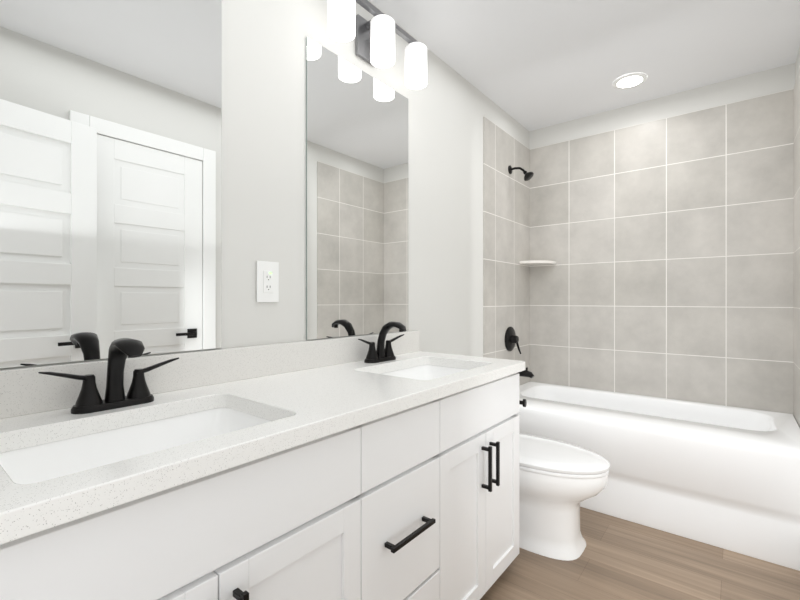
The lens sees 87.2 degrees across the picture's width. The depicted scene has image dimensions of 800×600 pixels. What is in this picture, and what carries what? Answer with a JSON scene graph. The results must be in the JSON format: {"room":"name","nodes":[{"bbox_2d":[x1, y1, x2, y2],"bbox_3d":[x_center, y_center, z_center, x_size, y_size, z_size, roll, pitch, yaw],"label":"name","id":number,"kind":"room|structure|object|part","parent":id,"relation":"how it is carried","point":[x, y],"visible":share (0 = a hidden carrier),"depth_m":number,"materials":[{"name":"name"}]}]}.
{"room":"bathroom","nodes":[
{"label":"bathroom","id":0,"kind":"room"},
{"bbox_2d":[0,0,528,369],"bbox_3d":[-0.039,-0.098,2.056,0.100,2.450,3.445,0,0,39],"label":"wall","id":1,"kind":"structure","parent":0,"point":[264,130],"depth_m":1.56,"materials":[{"name":"white paint"}]},
{"bbox_2d":[0,0,221,367],"bbox_3d":[-0.756,-0.420,1.072,0.005,1.139,0.624,0,0,39],"label":"mirror","id":2,"kind":"object","parent":1,"relation":"attached to","point":[110,171],"visible":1,"depth_m":1.08,"materials":[{"name":"clear glass"}]},
{"bbox_2d":[0,330,419,441],"bbox_3d":[-0.448,0.205,1.444,0.020,0.104,1.732,0,0,39],"label":"backsplash","id":3,"kind":"structure","parent":1,"relation":"attached to","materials":[{"name":"stone"}]},
{"bbox_2d":[256,261,278,301],"bbox_3d":[-0.455,-0.062,1.446,0.008,0.140,0.086,0,0,39],"label":"electrical outlet","id":4,"kind":"object","parent":1,"relation":"attached to","point":[267,281],"visible":1,"depth_m":1.44,"materials":[{"name":"white plastic"}]},
{"bbox_2d":[306,37,407,339],"bbox_3d":[-0.156,-0.420,1.822,0.005,1.139,0.625,0,0,39],"label":"mirror","id":5,"kind":"object","parent":1,"relation":"attached to","point":[356,201],"visible":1,"depth_m":1.77,"materials":[{"name":"clear glass"}]},
{"bbox_2d":[328,0,426,89],"bbox_3d":[-0.093,-1.107,1.781,0.155,0.208,0.574,0,0,39],"label":"sconce","id":6,"kind":"object","parent":1,"relation":"attached to","point":[375,40],"visible":1,"depth_m":1.74,"materials":[{"name":"white glass"}]},
{"bbox_3d":[-0.220,-1.087,1.582,0.104,0.168,0.104,0,0,39],"label":"lamp shade","id":7,"kind":"part","parent":6,"relation":"part of","materials":[{"name":"white glass"}]},
{"bbox_3d":[-0.073,-1.087,1.766,0.104,0.168,0.104,0,0,39],"label":"lamp shade","id":8,"kind":"part","parent":6,"relation":"part of","materials":[{"name":"white glass"}]},
{"bbox_3d":[0.074,-1.087,1.949,0.104,0.168,0.104,0,0,39],"label":"lamp shade","id":9,"kind":"part","parent":6,"relation":"part of","materials":[{"name":"white glass"}]},
{"bbox_2d":[483,116,529,385],"bbox_3d":[0.777,-0.248,2.989,0.008,1.859,0.768,0,0,39],"label":"tile","id":10,"kind":"structure","parent":1,"relation":"attached to","point":[506,247],"depth_m":2.93,"materials":[{"name":"grey tile"}]},
{"bbox_2d":[505,327,520,353],"bbox_3d":[0.809,0.287,2.968,0.069,0.195,0.176,0,0,39],"label":"valve","id":11,"kind":"object","parent":10,"relation":"attached to","point":[511,338],"visible":1,"depth_m":2.95,"materials":[{"name":"black metal"}]},
{"bbox_2d":[508,165,533,180],"bbox_3d":[0.849,-0.892,2.937,0.171,0.129,0.076,0,0,39],"label":"shower head","id":12,"kind":"object","parent":10,"relation":"attached to","point":[528,176],"visible":1,"depth_m":2.92},
{"bbox_2d":[518,367,533,377],"bbox_3d":[0.851,0.503,2.935,0.175,0.072,0.062,0,0,39],"label":"spout","id":13,"kind":"object","parent":10,"relation":"attached to","point":[526,373],"visible":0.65,"depth_m":2.90,"materials":[{"name":"black metal"}]},
{"bbox_2d":[519,260,555,264],"bbox_3d":[1.031,-0.281,3.135,0.205,0.020,0.205,0,0,39],"label":"corner shelf","id":14,"kind":"object","parent":1,"relation":"attached to","point":[537,262],"visible":1,"depth_m":3.10,"materials":[{"name":"white ceramic"}]},
{"bbox_2d":[369,0,799,130],"bbox_3d":[0.595,-1.353,1.548,1.724,0.060,3.445,0,0,39],"label":"ceiling","id":15,"kind":"structure","parent":0,"point":[530,65],"depth_m":2.17,"materials":[{"name":"white paint"}]},
{"bbox_2d":[613,73,646,88],"bbox_3d":[1.386,-1.318,2.532,0.184,0.007,0.184,0,0,39],"label":"recessed light","id":16,"kind":"object","parent":15,"relation":"in","point":[630,80],"visible":1,"depth_m":2.52,"materials":[{"name":"white plastic"}]},
{"bbox_2d":[480,507,799,599],"bbox_3d":[0.258,1.157,1.127,1.724,0.060,4.525,0,0,39],"label":"floor","id":17,"kind":"structure","parent":0,"point":[620,559],"depth_m":1.74,"materials":[{"name":"brown wood"}]},
{"bbox_2d":[0,369,526,599],"bbox_3d":[-0.200,0.713,1.303,0.584,0.829,1.821,0,0,39],"label":"bathroom vanity","id":18,"kind":"object","parent":17,"relation":"on","point":[383,464],"depth_m":0.94,"materials":[{"name":"white wood"}]},
{"bbox_2d":[0,349,524,536],"bbox_3d":[-0.234,0.277,1.272,0.569,0.039,1.732,0,0,39],"label":"countertop","id":19,"kind":"structure","parent":18,"relation":"on","point":[302,403],"depth_m":0.94,"materials":[{"name":"white stone"}]},
{"bbox_2d":[32,338,179,412],"bbox_3d":[-0.652,0.173,0.987,0.163,0.168,0.290,0,0,39],"label":"faucet","id":20,"kind":"object","parent":19,"relation":"on","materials":[{"name":"black metal"}]},
{"bbox_2d":[0,401,271,480],"bbox_3d":[-0.507,0.359,0.871,0.384,0.149,0.524,0,0,39],"label":"sink","id":21,"kind":"object","parent":19,"relation":"in","point":[35,457],"depth_m":0.96,"materials":[{"name":"white ceramic"}]},
{"bbox_2d":[352,321,411,360],"bbox_3d":[-0.043,0.173,1.748,0.163,0.168,0.290,0,0,39],"label":"faucet","id":22,"kind":"object","parent":19,"relation":"on","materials":[{"name":"black metal"}]},
{"bbox_2d":[376,361,471,380],"bbox_3d":[0.102,0.359,1.632,0.384,0.149,0.524,0,0,39],"label":"sink","id":23,"kind":"object","parent":19,"relation":"in","point":[425,369],"depth_m":1.86,"materials":[{"name":"white ceramic"}]},
{"bbox_2d":[519,433,609,560],"bbox_3d":[0.593,0.763,2.066,0.803,0.729,0.416,0,0,39],"label":"toilet","id":24,"kind":"object","parent":17,"relation":"on","point":[560,482],"visible":0.38,"depth_m":1.85,"materials":[{"name":"white ceramic"}]},
{"bbox_3d":[0.675,0.730,2.000,0.592,0.051,0.390,0,0,39],"label":"seat","id":25,"kind":"part","parent":24,"relation":"part of","materials":[{"name":"white plastic"}]},
{"bbox_2d":[516,381,799,570],"bbox_3d":[1.355,0.881,2.498,1.500,0.492,0.788,0,0,39],"label":"tub","id":26,"kind":"object","parent":17,"relation":"on","point":[725,477],"visible":0.69,"depth_m":2.05,"materials":[{"name":"white ceramic"}]},
{"bbox_2d":[529,63,794,148],"bbox_3d":[1.640,-0.098,2.854,1.724,2.450,0.100,0,0,39],"label":"wall","id":27,"kind":"structure","parent":0,"point":[769,81],"depth_m":2.70,"materials":[{"name":"beige-grey ceramic tile"},{"name":"light grout"},{"name":"white paint"}]},
{"bbox_2d":[530,89,793,415],"bbox_3d":[1.606,-0.248,2.812,1.524,1.859,0.008,0,0,39],"label":"tile","id":28,"kind":"structure","parent":27,"relation":"attached to","point":[666,245],"depth_m":2.69,"materials":[{"name":"grey tile"}]},
{"bbox_2d":[795,46,799,80],"bbox_3d":[1.229,-0.098,1.041,0.100,2.450,3.445,0,0,39],"label":"wall","id":29,"kind":"structure","parent":0,"point":[797,64],"depth_m":2.26,"materials":[{"name":"white paint"}]},
{"bbox_2d":[794,67,799,427],"bbox_3d":[1.931,-0.248,2.005,0.008,1.859,0.862,0,0,39],"label":"tile","id":30,"kind":"structure","parent":29,"relation":"attached to","point":[797,250],"depth_m":2.19,"materials":[{"name":"grey tile"}]}
]}

